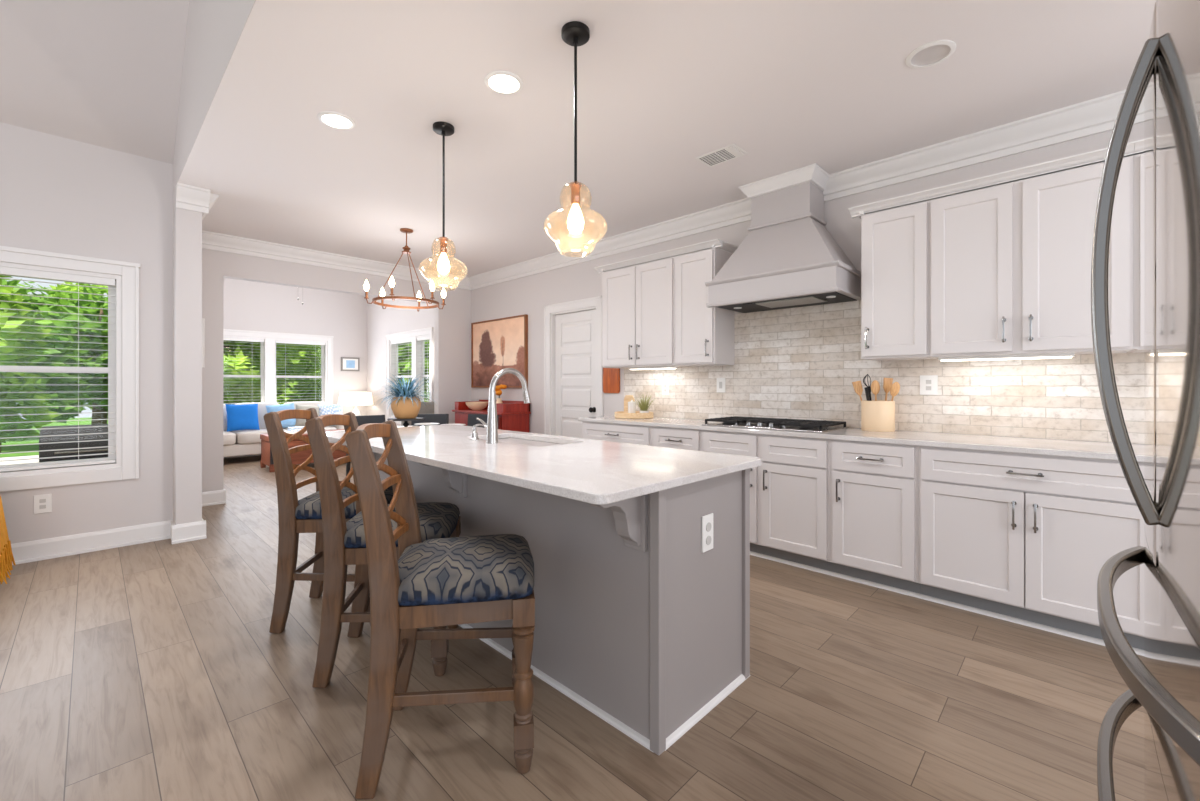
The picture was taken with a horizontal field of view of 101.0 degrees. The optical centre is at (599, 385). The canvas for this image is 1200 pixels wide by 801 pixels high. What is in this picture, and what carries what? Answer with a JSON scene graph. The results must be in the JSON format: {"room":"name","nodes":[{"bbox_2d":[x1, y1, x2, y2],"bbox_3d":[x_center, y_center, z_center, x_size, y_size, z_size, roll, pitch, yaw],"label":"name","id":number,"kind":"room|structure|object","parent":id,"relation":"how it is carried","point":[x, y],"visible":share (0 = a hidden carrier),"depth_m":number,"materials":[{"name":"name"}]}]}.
{"room":"kitchen","nodes":[
{"label":"kitchen","id":0,"kind":"room"},
{"bbox_2d":[0,122,172,543],"bbox_3d":[-5.391,-0.300,2.069,0.140,3.050,5.460,0,0,44],"label":"wall","id":1,"kind":"structure","parent":0,"point":[62,195],"depth_m":3.70,"materials":[{"name":"white paint"}]},
{"bbox_2d":[34,494,51,513],"bbox_3d":[-3.921,0.835,3.477,0.009,0.130,0.085,0,0,44],"label":"wall outlet","id":2,"kind":"object","parent":1,"relation":"attached to","point":[42,503],"visible":1,"depth_m":3.48,"materials":[{"name":"white plastic"}]},
{"bbox_2d":[0,246,140,491],"bbox_3d":[-4.040,-0.109,3.437,0.174,1.658,1.231,0,0,44],"label":"window","id":3,"kind":"structure","parent":1,"relation":"in","point":[123,377],"depth_m":3.75,"materials":[{"name":"paint"}]},
{"bbox_2d":[0,266,114,471],"bbox_3d":[-4.026,-0.108,3.422,0.055,1.391,0.953,0,0,44],"label":"window blind","id":4,"kind":"object","parent":3,"relation":"attached to","point":[8,271],"visible":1,"depth_m":3.54,"materials":[{"name":"white plastic"}]},
{"bbox_2d":[11,520,172,564],"bbox_3d":[-5.330,1.155,2.010,0.030,0.140,5.460,0,0,44],"label":"baseboard","id":5,"kind":"structure","parent":1,"relation":"attached to","point":[49,548],"depth_m":3.63,"materials":[{"name":"paint"}]},
{"bbox_2d":[0,0,188,163],"bbox_3d":[-2.008,-3.441,-1.215,9.590,3.572,5.460,0,0,44],"label":"ceiling","id":6,"kind":"structure","parent":0,"point":[102,73],"depth_m":3.35,"materials":[{"name":"white paint"}]},
{"bbox_2d":[173,0,255,524],"bbox_3d":[-0.521,-1.975,1.258,10.500,6.400,0.160,0,0,44],"label":"wall","id":7,"kind":"structure","parent":0,"point":[187,224],"depth_m":3.86,"materials":[{"name":"white paint"}]},
{"bbox_2d":[170,518,206,543],"bbox_3d":[-3.711,1.155,4.354,1.370,0.140,0.210,0,0,44],"label":"baseboard","id":8,"kind":"structure","parent":7,"relation":"attached to","point":[179,533],"depth_m":3.89,"materials":[{"name":"paint"}]},
{"bbox_2d":[176,182,218,220],"bbox_3d":[-3.647,-1.462,4.365,1.445,0.165,0.265,0,0,44],"label":"trim","id":9,"kind":"structure","parent":7,"relation":"attached to","point":[188,197],"depth_m":3.88,"materials":[{"name":"paint"}]},
{"bbox_2d":[223,278,366,415],"bbox_3d":[-5.871,-0.475,8.826,0.140,3.400,3.250,0,0,44],"label":"wall","id":10,"kind":"structure","parent":0,"point":[247,305],"depth_m":9.22,"materials":[{"name":"white paint"}]},
{"bbox_2d":[223,329,333,404],"bbox_3d":[-5.911,-0.139,8.760,0.174,1.598,2.146,0,0,44],"label":"window","id":11,"kind":"structure","parent":10,"relation":"in","point":[268,376],"depth_m":8.79,"materials":[{"name":"paint"}]},
{"bbox_2d":[223,337,263,403],"bbox_3d":[-6.236,-0.139,8.396,0.055,1.331,0.893,0,0,44],"label":"window blind","id":12,"kind":"object","parent":11,"relation":"attached to","point":[224,338],"visible":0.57,"depth_m":8.44,"materials":[{"name":"white plastic"}]},
{"bbox_2d":[275,340,324,402],"bbox_3d":[-5.529,-0.139,9.125,0.055,1.331,0.813,0,0,44],"label":"window blind","id":13,"kind":"object","parent":11,"relation":"attached to","point":[276,341],"visible":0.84,"depth_m":9.09,"materials":[{"name":"white plastic"}]},
{"bbox_2d":[341,357,359,370],"bbox_3d":[-4.902,-0.410,9.704,0.028,0.270,0.340,0,0,44],"label":"picture","id":14,"kind":"object","parent":10,"relation":"attached to","point":[347,363],"visible":1,"depth_m":9.69,"materials":[{"name":"white paper"}]},
{"bbox_2d":[202,248,470,491],"bbox_3d":[-3.058,-0.160,6.096,0.120,2.770,3.250,0,0,44],"label":"wall","id":15,"kind":"structure","parent":0,"point":[452,323],"depth_m":5.64,"materials":[{"name":"white paint"}]},
{"bbox_2d":[202,318,204,367],"bbox_3d":[-4.066,-0.425,4.952,0.026,0.500,0.165,0,0,44],"label":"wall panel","id":16,"kind":"object","parent":15,"relation":"attached to","point":[203,319],"visible":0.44,"depth_m":5.00,"materials":[{"name":"paint"}]},
{"bbox_2d":[202,488,225,506],"bbox_3d":[-4.055,1.155,5.047,0.150,0.140,0.356,0,0,44],"label":"baseboard","id":17,"kind":"structure","parent":15,"relation":"attached to","point":[216,497],"depth_m":5.06,"materials":[{"name":"paint"}]},
{"bbox_2d":[202,230,470,289],"bbox_3d":[-2.979,-1.466,6.019,0.100,0.158,3.250,0,0,44],"label":"crown molding","id":18,"kind":"structure","parent":15,"relation":"attached to","point":[210,240],"depth_m":5.74,"materials":[{"name":"paint"}]},
{"bbox_2d":[0,455,1143,800],"bbox_3d":[-2.655,1.265,1.880,14.430,0.080,9.000,0,0,44],"label":"floor","id":19,"kind":"structure","parent":0,"point":[155,670],"depth_m":1.90,"materials":[{"name":"brown wood"}]},
{"bbox_2d":[223,401,343,456],"bbox_3d":[-5.653,0.758,8.203,0.860,0.934,2.500,0,0,44],"label":"sofa","id":20,"kind":"object","parent":19,"relation":"on","point":[239,442],"visible":0.27,"depth_m":7.83,"materials":[{"name":"beige fabric"}]},
{"bbox_2d":[223,431,235,445],"bbox_3d":[-6.117,0.835,7.640,0.740,0.200,0.727,0,0,44],"label":"seat cushion","id":21,"kind":"object","parent":20,"relation":"on","point":[229,438],"depth_m":7.59,"materials":[{"name":"beige fabric"}]},
{"bbox_2d":[225,403,259,431],"bbox_3d":[-5.734,0.515,7.933,0.217,0.429,0.444,0,0,44],"label":"throw pillow","id":22,"kind":"object","parent":20,"relation":"on","point":[245,416],"visible":1,"depth_m":7.87,"materials":[{"name":"blue fabric"}]},
{"bbox_2d":[234,402,279,428],"bbox_3d":[-5.804,0.545,8.350,0.290,0.508,0.727,0,0,44],"label":"cushion","id":23,"kind":"object","parent":20,"relation":"on","point":[262,410],"depth_m":8.30,"materials":[{"name":"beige fabric"}]},
{"bbox_2d":[231,429,287,443],"bbox_3d":[-5.610,0.835,8.162,0.740,0.200,0.727,0,0,44],"label":"seat cushion","id":24,"kind":"object","parent":20,"relation":"on","point":[240,436],"depth_m":7.78,"materials":[{"name":"beige fabric"}]},
{"bbox_2d":[266,403,295,427],"bbox_3d":[-5.365,0.525,8.342,0.205,0.451,0.460,0,0,44],"label":"throw pillow","id":25,"kind":"object","parent":20,"relation":"on","point":[273,408],"visible":0.5,"depth_m":8.31,"materials":[{"name":"blue fabric"}]},
{"bbox_2d":[285,401,326,427],"bbox_3d":[-5.298,0.545,8.871,0.290,0.508,0.727,0,0,44],"label":"cushion","id":26,"kind":"object","parent":20,"relation":"on","point":[306,403],"depth_m":8.83,"materials":[{"name":"beige fabric"}]},
{"bbox_2d":[294,405,318,425],"bbox_3d":[-5.079,0.535,8.580,0.415,0.406,0.203,0,0,-39],"label":"throw pillow","id":27,"kind":"object","parent":20,"relation":"on","point":[299,422],"visible":0.38,"depth_m":8.48,"materials":[{"name":"grey fabric"}]},
{"bbox_2d":[283,426,335,429],"bbox_3d":[-5.104,0.835,8.683,0.740,0.200,0.727,0,0,44],"label":"seat cushion","id":28,"kind":"object","parent":20,"relation":"on","point":[327,427],"depth_m":8.62,"materials":[{"name":"beige fabric"}]},
{"bbox_2d":[318,404,342,425],"bbox_3d":[-4.792,0.535,8.789,0.404,0.392,0.209,0,0,-28],"label":"throw pillow","id":29,"kind":"object","parent":20,"relation":"on","point":[338,408],"visible":0.52,"depth_m":8.74,"materials":[{"name":"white fabric"}]},
{"bbox_2d":[260,429,345,471],"bbox_3d":[-4.365,0.975,7.622,0.584,0.500,1.364,0,0,44],"label":"storage chest","id":30,"kind":"object","parent":19,"relation":"on","point":[299,457],"visible":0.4,"depth_m":7.20,"materials":[{"name":"red wood"}]},
{"bbox_2d":[264,408,393,633],"bbox_3d":[-1.403,0.680,2.679,0.584,1.097,0.494,0,0,-6],"label":"counter stool","id":31,"kind":"object","parent":19,"relation":"on","point":[304,515],"visible":0.56,"depth_m":2.45,"materials":[{"name":"brown wood"}]},
{"bbox_2d":[346,415,384,481],"bbox_3d":[-2.576,0.789,5.597,0.456,0.873,0.504,0,0,-44],"label":"dining chair","id":32,"kind":"object","parent":19,"relation":"on","point":[361,420],"visible":0.14,"depth_m":5.76,"materials":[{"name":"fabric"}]},
{"bbox_2d":[305,412,460,687],"bbox_3d":[-0.948,0.680,2.248,0.584,1.097,0.494,0,0,-9],"label":"counter stool","id":33,"kind":"object","parent":19,"relation":"on","point":[344,542],"visible":0.63,"depth_m":2.02,"materials":[{"name":"brown wood"}]},
{"bbox_2d":[401,402,433,425],"bbox_3d":[-2.758,0.735,7.324,0.560,0.980,0.630,0,0,44],"label":"armchair","id":34,"kind":"object","parent":19,"relation":"on","point":[426,407],"visible":0.02,"depth_m":7.19,"materials":[{"name":"grey fabric"}]},
{"bbox_2d":[411,414,448,425],"bbox_3d":[-2.055,0.789,5.850,0.456,0.873,0.504,0,0,-8],"label":"dining chair","id":35,"kind":"object","parent":19,"relation":"on","point":[428,418],"visible":0.19,"depth_m":6.07,"materials":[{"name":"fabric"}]},
{"bbox_2d":[345,420,534,798],"bbox_3d":[-0.518,0.680,1.720,0.584,1.097,0.494,0,0,-11],"label":"counter stool","id":36,"kind":"object","parent":19,"relation":"on","point":[480,578],"visible":1,"depth_m":1.53,"materials":[{"name":"brown wood"}]},
{"bbox_2d":[467,414,498,427],"bbox_3d":[-1.514,0.789,5.763,0.456,0.873,0.504,0,0,26],"label":"dining chair","id":37,"kind":"object","parent":19,"relation":"on","point":[472,420],"visible":0.14,"depth_m":5.99,"materials":[{"name":"grey wood"}]},
{"bbox_2d":[452,400,530,432],"bbox_3d":[-1.439,0.715,6.444,1.170,1.020,0.446,0,0,44],"label":"sideboard","id":38,"kind":"object","parent":19,"relation":"on","point":[513,415],"visible":0.34,"depth_m":6.13,"materials":[{"name":"red paint"}]},
{"bbox_2d":[466,402,488,409],"bbox_3d":[-1.641,0.281,6.609,0.304,0.106,0.304,0,0,44],"label":"bowl","id":39,"kind":"object","parent":38,"relation":"on","point":[472,405],"visible":0.86,"depth_m":6.51,"materials":[{"name":"beige ceramic"}]},
{"bbox_2d":[343,438,749,754],"bbox_3d":[-0.565,0.783,2.684,2.558,0.883,0.892,0,0,44],"label":"kitchen island","id":40,"kind":"object","parent":19,"relation":"on","point":[642,603],"visible":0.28,"depth_m":1.87,"materials":[{"name":"paint"}]},
{"bbox_2d":[326,424,760,504],"bbox_3d":[-0.593,0.326,2.666,2.635,0.030,1.000,0,0,44],"label":"island countertop","id":41,"kind":"structure","parent":40,"relation":"on","point":[598,472],"depth_m":2.04,"materials":[{"name":"white stone"}]},
{"bbox_2d":[476,368,530,443],"bbox_3d":[-0.539,0.108,2.764,0.169,0.406,0.280,0,0,44],"label":"kitchen faucet","id":42,"kind":"object","parent":41,"relation":"on","point":[491,425],"visible":1,"depth_m":2.64,"materials":[{"name":"metal"}]},
{"bbox_2d":[702,513,712,552],"bbox_3d":[0.406,0.557,1.867,0.007,0.135,0.075,0,0,44],"label":"outlet plate","id":43,"kind":"object","parent":40,"relation":"attached to","point":[707,518],"depth_m":1.86,"materials":[{"name":"white plastic"}]},
{"bbox_2d":[582,421,651,445],"bbox_3d":[0.320,0.783,4.605,0.844,0.883,0.656,0,0,44],"label":"base cabinet","id":44,"kind":"object","parent":19,"relation":"on","point":[623,433],"visible":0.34,"depth_m":4.36,"materials":[{"name":"paint"}]},
{"bbox_2d":[652,426,701,450],"bbox_3d":[0.795,0.783,4.143,0.479,0.883,0.656,0,0,44],"label":"base cabinet","id":45,"kind":"object","parent":19,"relation":"on","point":[678,438],"visible":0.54,"depth_m":3.92,"materials":[{"name":"paint"}]},
{"bbox_2d":[702,430,834,575],"bbox_3d":[1.306,0.783,3.647,0.944,0.883,0.656,0,0,44],"label":"base cabinet","id":46,"kind":"object","parent":19,"relation":"on","point":[790,491],"visible":0.63,"depth_m":3.31,"materials":[{"name":"paint"}]},
{"bbox_2d":[831,439,920,597],"bbox_3d":[1.816,0.783,3.153,0.474,0.883,0.656,0,0,44],"label":"base cabinet","id":47,"kind":"object","parent":19,"relation":"on","point":[874,486],"visible":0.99,"depth_m":2.94,"materials":[{"name":"paint"}]},
{"bbox_2d":[918,446,1143,655],"bbox_3d":[2.318,0.783,2.665,0.924,0.883,0.656,0,0,44],"label":"base cabinet","id":48,"kind":"object","parent":19,"relation":"on","point":[1019,538],"visible":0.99,"depth_m":2.46,"materials":[{"name":"paint"}]},
{"bbox_2d":[1091,0,1199,800],"bbox_3d":[1.058,0.338,0.450,0.867,1.775,0.910,0,0,44],"label":"fridge","id":49,"kind":"object","parent":19,"relation":"on","point":[1166,72],"visible":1,"depth_m":0.62,"materials":[{"name":"metal"}]},
{"bbox_3d":[-1.927,0.845,4.921,1.560,0.760,1.560,0,0,44],"label":"dining table","id":50,"kind":"object","parent":19,"relation":"on","visible":0},
{"bbox_2d":[387,417,423,426],"bbox_3d":[-1.927,0.397,4.907,0.340,0.135,0.340,0,0,44],"label":"pedestal stand","id":51,"kind":"object","parent":50,"relation":"on","point":[405,424],"visible":0.67,"depth_m":4.88,"materials":[{"name":"black metal"}]},
{"bbox_2d":[371,374,436,418],"bbox_3d":[-1.918,0.095,4.910,0.705,0.469,0.776,0,0,44],"label":"potted plant","id":52,"kind":"object","parent":51,"relation":"on","point":[406,404],"visible":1,"depth_m":4.81,"materials":[{"name":"blue plant"}]},
{"bbox_3d":[2.905,0.784,2.096,0.709,0.883,0.656,0,0,44],"label":"base cabinet","id":53,"kind":"object","parent":19,"relation":"on","visible":0},
{"bbox_2d":[578,415,1143,461],"bbox_3d":[1.589,0.326,3.396,4.410,0.030,0.624,0,0,44],"label":"countertop","id":54,"kind":"structure","parent":53,"relation":"on","point":[1052,447],"depth_m":2.85,"materials":[{"name":"white stone"}]},
{"bbox_2d":[615,411,653,418],"bbox_3d":[0.325,0.284,4.729,0.372,0.053,0.372,0,0,44],"label":"round tray","id":55,"kind":"object","parent":54,"relation":"on","point":[619,414],"visible":0.94,"depth_m":4.57,"materials":[{"name":"brown wood"}]},
{"bbox_2d":[633,392,653,412],"bbox_3d":[0.429,0.179,4.654,0.277,0.237,0.265,0,0,-17],"label":"grass plant","id":56,"kind":"object","parent":55,"relation":"on","point":[644,407],"visible":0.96,"depth_m":4.63,"materials":[{"name":"green plant"}]},
{"bbox_2d":[702,416,848,432],"bbox_3d":[1.298,0.287,3.715,0.910,0.048,0.520,0,0,44],"label":"gas cooktop","id":57,"kind":"object","parent":54,"relation":"in","point":[818,426],"visible":1,"depth_m":3.59,"materials":[{"name":"metal"}]},
{"bbox_2d":[861,400,894,431],"bbox_3d":[1.901,0.208,3.381,0.202,0.205,0.202,0,0,44],"label":"utensil crock","id":58,"kind":"object","parent":54,"relation":"on","point":[879,415],"visible":0.96,"depth_m":3.30,"materials":[{"name":"beige ceramic"}]},
{"bbox_2d":[852,380,862,400],"bbox_3d":[1.810,0.122,3.435,0.106,0.309,0.034,0,0,26],"label":"wooden spatula","id":59,"kind":"object","parent":58,"relation":"in","point":[857,385],"visible":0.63,"depth_m":3.44,"materials":[{"name":"brown wood"}]},
{"bbox_2d":[871,380,879,400],"bbox_3d":[1.871,0.121,3.357,0.062,0.309,0.020,0,0,3],"label":"wooden spoon","id":60,"kind":"object","parent":58,"relation":"in","point":[875,386],"visible":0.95,"depth_m":3.35,"materials":[{"name":"brown wood"}]},
{"bbox_2d":[883,378,892,400],"bbox_3d":[1.948,0.112,3.352,0.064,0.327,0.028,0,0,0],"label":"wooden spatula","id":61,"kind":"object","parent":58,"relation":"in","point":[887,382],"visible":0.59,"depth_m":3.34,"materials":[{"name":"brown wood"}]},
{"bbox_2d":[890,382,899,400],"bbox_3d":[1.946,0.128,3.296,0.091,0.298,0.040,0,0,38],"label":"wooden spoon","id":62,"kind":"object","parent":58,"relation":"in","point":[894,390],"visible":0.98,"depth_m":3.28,"materials":[{"name":"brown wood"}]},
{"bbox_3d":[-4.668,0.960,9.449,0.500,0.530,0.500,0,0,44],"label":"side table","id":63,"kind":"object","parent":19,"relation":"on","visible":0},
{"bbox_2d":[338,392,373,415],"bbox_3d":[-4.668,0.415,9.449,0.620,0.560,0.620,0,0,44],"label":"table lamp","id":64,"kind":"object","parent":63,"relation":"on","point":[355,399],"visible":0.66,"depth_m":9.22,"materials":[{"name":"white fabric"}]},
{"bbox_3d":[-4.024,0.775,2.602,0.800,0.900,0.930,0,0,44],"label":"upholstered chair","id":65,"kind":"object","parent":19,"relation":"on","visible":0},
{"bbox_2d":[0,496,15,583],"bbox_3d":[-3.743,0.869,2.964,0.500,0.594,0.286,0,0,44],"label":"throw","id":66,"kind":"object","parent":65,"relation":"hanging from","point":[6,555],"visible":1,"depth_m":3.08,"materials":[{"name":"orange fabric"}]},
{"bbox_2d":[178,0,1155,276],"bbox_3d":[0.657,-1.595,2.472,10.500,0.100,3.538,0,0,44],"label":"ceiling","id":67,"kind":"structure","parent":0,"point":[663,85],"depth_m":2.66,"materials":[{"name":"white paint"}]},
{"bbox_2d":[318,111,355,129],"bbox_3d":[-1.535,-1.540,2.884,0.196,0.008,0.196,0,0,44],"label":"recessed light","id":68,"kind":"object","parent":67,"relation":"in","point":[332,119],"visible":1,"depth_m":2.88,"materials":[{"name":"white plastic"}]},
{"bbox_2d":[364,228,445,311],"bbox_3d":[-1.927,-1.163,4.921,0.747,0.764,0.750,0,0,44],"label":"ring chandelier","id":69,"kind":"object","parent":67,"relation":"hanging from","point":[406,248],"visible":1,"depth_m":4.89,"materials":[{"name":"brown metal"}]},
{"bbox_2d":[419,121,467,290],"bbox_3d":[-0.935,-1.059,2.956,0.278,0.972,0.278,0,0,44],"label":"pendant light","id":70,"kind":"object","parent":67,"relation":"hanging from","point":[441,128],"visible":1,"depth_m":2.94,"materials":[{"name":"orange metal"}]},
{"bbox_2d":[439,237,447,252],"bbox_3d":[-0.935,-0.835,2.956,0.051,0.090,0.052,0,0,44],"label":"socket","id":71,"kind":"object","parent":70,"relation":"attached to","point":[443,240],"depth_m":2.94,"materials":[{"name":"brown metal"}]},
{"bbox_2d":[484,71,522,94],"bbox_3d":[-0.490,-1.540,2.524,0.196,0.008,0.196,0,0,44],"label":"recessed light","id":72,"kind":"object","parent":67,"relation":"in","point":[501,82],"visible":1,"depth_m":2.52,"materials":[{"name":"white plastic"}]},
{"bbox_2d":[544,21,606,256],"bbox_3d":[-0.107,-1.059,2.159,0.278,0.972,0.278,0,0,44],"label":"pendant light","id":73,"kind":"object","parent":67,"relation":"hanging from","point":[573,33],"visible":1,"depth_m":2.14,"materials":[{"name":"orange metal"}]},
{"bbox_2d":[570,181,581,204],"bbox_3d":[-0.107,-0.835,2.159,0.051,0.090,0.052,0,0,44],"label":"socket","id":74,"kind":"object","parent":73,"relation":"attached to","point":[575,186],"depth_m":2.14,"materials":[{"name":"brown metal"}]},
{"bbox_2d":[695,144,747,166],"bbox_3d":[0.816,-1.540,3.325,0.290,0.010,0.190,0,0,44],"label":"ceiling vent","id":75,"kind":"object","parent":67,"relation":"in","point":[732,151],"visible":1,"depth_m":3.31,"materials":[{"name":"white plastic"}]},
{"bbox_2d":[906,40,955,68],"bbox_3d":[1.542,-1.540,2.307,0.196,0.008,0.196,0,0,44],"label":"recessed light","id":76,"kind":"object","parent":67,"relation":"in","point":[935,52],"visible":1,"depth_m":2.30,"materials":[{"name":"white plastic"}]},
{"bbox_2d":[367,122,1143,443],"bbox_3d":[0.429,-0.475,5.059,14.430,3.400,0.142,0,0,44],"label":"wall","id":77,"kind":"structure","parent":0,"point":[803,363],"depth_m":3.71,"materials":[{"name":"brick"}]},
{"bbox_2d":[386,327,432,423],"bbox_3d":[-3.303,-0.119,8.672,1.786,1.638,0.174,0,0,44],"label":"window","id":78,"kind":"structure","parent":77,"relation":"in","point":[391,368],"depth_m":8.50,"materials":[{"name":"paint"}]},
{"bbox_2d":[391,339,411,415],"bbox_3d":[-3.542,-0.118,8.875,0.883,1.371,0.055,0,0,44],"label":"window blind","id":79,"kind":"object","parent":78,"relation":"attached to","point":[406,340],"visible":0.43,"depth_m":8.87,"materials":[{"name":"white plastic"}]},
{"bbox_2d":[417,336,428,401],"bbox_3d":[-2.943,-0.118,8.294,0.463,1.371,0.055,0,0,44],"label":"window blind","id":80,"kind":"object","parent":78,"relation":"attached to","point":[427,337],"visible":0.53,"depth_m":8.23,"materials":[{"name":"white plastic"}]},
{"bbox_2d":[471,314,527,387],"bbox_3d":[-1.386,-0.430,6.706,1.270,0.930,0.044,0,0,44],"label":"framed painting","id":81,"kind":"object","parent":77,"relation":"attached to","point":[499,344],"visible":0.93,"depth_m":6.67,"materials":[{"name":"brown wood"}]},
{"bbox_2d":[544,296,603,437],"bbox_3d":[-0.280,0.130,5.728,0.980,2.190,0.148,0,0,44],"label":"door","id":82,"kind":"structure","parent":77,"relation":"in","point":[573,368],"depth_m":5.78,"materials":[{"name":"paint"}]},
{"bbox_2d":[603,368,619,392],"bbox_3d":[0.120,-0.120,5.258,0.230,0.410,0.022,0,0,44],"label":"cutting board","id":83,"kind":"object","parent":77,"relation":"attached to","point":[611,376],"visible":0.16,"depth_m":5.24,"materials":[{"name":"orange wood"}]},
{"bbox_2d":[594,250,691,368],"bbox_3d":[0.404,-0.669,4.718,0.932,0.996,0.378,0,0,44],"label":"upper cabinet","id":84,"kind":"object","parent":77,"relation":"attached to","point":[638,294],"visible":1,"depth_m":4.54,"materials":[{"name":"paint"}]},
{"bbox_2d":[629,366,676,369],"bbox_3d":[0.489,-0.159,4.625,0.500,0.024,0.100,0,0,44],"label":"light","id":85,"kind":"object","parent":84,"relation":"attached to","point":[655,367],"visible":0.93,"depth_m":4.56,"materials":[{"name":"white plastic"}]},
{"bbox_2d":[670,239,737,365],"bbox_3d":[0.904,-0.669,4.232,0.462,0.996,0.378,0,0,44],"label":"upper cabinet","id":86,"kind":"object","parent":77,"relation":"attached to","point":[704,336],"visible":0.98,"depth_m":4.13,"materials":[{"name":"paint"}]},
{"bbox_2d":[705,163,860,312],"bbox_3d":[1.353,-1.071,3.676,0.982,0.944,0.552,0,0,44],"label":"range hood","id":87,"kind":"object","parent":77,"relation":"attached to","point":[788,258],"visible":0.91,"depth_m":3.57,"materials":[{"name":"paint"}]},
{"bbox_2d":[469,90,1143,289],"bbox_3d":[0.730,-1.466,4.615,7.380,0.158,0.100,0,0,44],"label":"crown molding","id":88,"kind":"structure","parent":77,"relation":"attached to","point":[1097,115],"depth_m":3.35,"materials":[{"name":"paint"}]},
{"bbox_2d":[848,190,936,360],"bbox_3d":[1.925,-0.669,3.242,0.442,0.996,0.378,0,0,44],"label":"upper cabinet","id":89,"kind":"object","parent":77,"relation":"attached to","point":[895,230],"visible":1,"depth_m":3.11,"materials":[{"name":"paint"}]},
{"bbox_2d":[920,375,937,394],"bbox_3d":[2.170,0.000,3.263,0.100,0.130,0.009,0,0,44],"label":"wall outlet","id":90,"kind":"object","parent":77,"relation":"attached to","point":[928,383],"visible":1,"depth_m":3.26,"materials":[{"name":"white plastic"}]},
{"bbox_2d":[927,141,1134,357],"bbox_3d":[2.387,-0.669,2.793,0.844,0.996,0.378,0,0,44],"label":"upper cabinet","id":91,"kind":"object","parent":77,"relation":"attached to","point":[1010,252],"visible":1,"depth_m":2.67,"materials":[{"name":"paint"}]},
{"bbox_2d":[938,353,1073,361],"bbox_3d":[2.319,-0.159,2.849,0.600,0.024,0.100,0,0,44],"label":"light","id":92,"kind":"object","parent":91,"relation":"attached to","point":[1050,355],"visible":1,"depth_m":2.80,"materials":[{"name":"white plastic"}]},
{"bbox_2d":[1130,139,1143,352],"bbox_3d":[2.974,-0.669,2.224,0.789,0.996,0.378,0,0,44],"label":"upper cabinet","id":93,"kind":"object","parent":77,"relation":"attached to","point":[1139,144],"visible":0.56,"depth_m":2.40,"materials":[{"name":"paint"}]},
{"label":"outside","id":94,"kind":"structure","parent":0,"visible":0},
{"bbox_3d":[-7.154,1.335,2.378,2.820,0.100,5.450,0,0,44],"label":"deck","id":95,"kind":"object","parent":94,"visible":0},
{"bbox_2d":[0,455,38,464],"bbox_3d":[-7.753,1.025,3.649,0.090,0.520,6.440,0,0,44],"label":"deck railing","id":96,"kind":"object","parent":95,"relation":"on","point":[34,456],"visible":0.02,"depth_m":5.24,"materials":[{"name":"paint"}]},
{"bbox_3d":[-4.911,1.335,4.689,2.820,0.100,0.990,0,0,44],"label":"step","id":97,"kind":"structure","parent":95,"relation":"attached to","visible":0},
{"bbox_2d":[39,424,107,461],"bbox_3d":[-5.139,0.845,5.099,0.562,0.880,0.880,0,0,44],"label":"barbecue grill","id":98,"kind":"object","parent":97,"relation":"on","point":[63,431],"visible":0.2,"depth_m":4.82,"materials":[{"name":"metal"}]},
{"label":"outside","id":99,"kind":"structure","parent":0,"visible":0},
{"bbox_2d":[0,417,107,457],"bbox_3d":[-16.341,1.900,15.857,34.460,0.150,60.000,0,0,44],"label":"ground","id":100,"kind":"structure","parent":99,"point":[31,440],"depth_m":15.45,"materials":[{"name":"green plant"}]},
{"bbox_2d":[0,275,61,442],"bbox_3d":[-10.268,-0.508,7.330,3.073,4.680,3.099,0,0,44],"label":"tree","id":101,"kind":"object","parent":100,"relation":"on","point":[10,346],"visible":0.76,"depth_m":8.33,"materials":[{"name":"green plant"}]},
{"bbox_2d":[0,279,86,452],"bbox_3d":[-15.926,-0.489,13.046,3.263,4.643,3.141,0,0,4],"label":"tree","id":102,"kind":"object","parent":100,"relation":"on","point":[29,299],"visible":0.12,"depth_m":13.38,"materials":[{"name":"green plant"}]},
{"bbox_2d":[21,283,107,423],"bbox_3d":[-11.542,-0.230,11.425,3.068,4.123,3.187,0,0,44],"label":"tree","id":103,"kind":"object","parent":100,"relation":"on","point":[89,383],"visible":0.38,"depth_m":10.64,"materials":[{"name":"green plant"}]},
{"bbox_2d":[49,282,107,418],"bbox_3d":[-16.990,-0.877,16.933,3.263,5.419,3.235,0,0,22],"label":"tree","id":104,"kind":"object","parent":100,"relation":"on","point":[61,286],"visible":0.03,"depth_m":15.90,"materials":[{"name":"green plant"}]},
{"bbox_2d":[223,340,320,404],"bbox_3d":[-7.654,-0.647,10.399,3.256,4.958,3.284,0,0,-30],"label":"tree","id":105,"kind":"object","parent":100,"relation":"on","point":[235,390],"visible":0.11,"depth_m":10.27,"materials":[{"name":"green plant"}]},
{"bbox_2d":[258,343,320,404],"bbox_3d":[-8.713,-0.620,13.804,3.220,4.904,3.248,0,0,32],"label":"tree","id":106,"kind":"object","parent":100,"relation":"on","point":[303,383],"visible":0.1,"depth_m":13.80,"materials":[{"name":"green plant"}]},
{"bbox_2d":[398,340,428,399],"bbox_3d":[-4.800,-0.198,12.500,3.138,4.059,3.021,0,0,-15],"label":"tree","id":107,"kind":"object","parent":100,"relation":"on","point":[401,360],"visible":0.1,"depth_m":11.49,"materials":[{"name":"green plant"}]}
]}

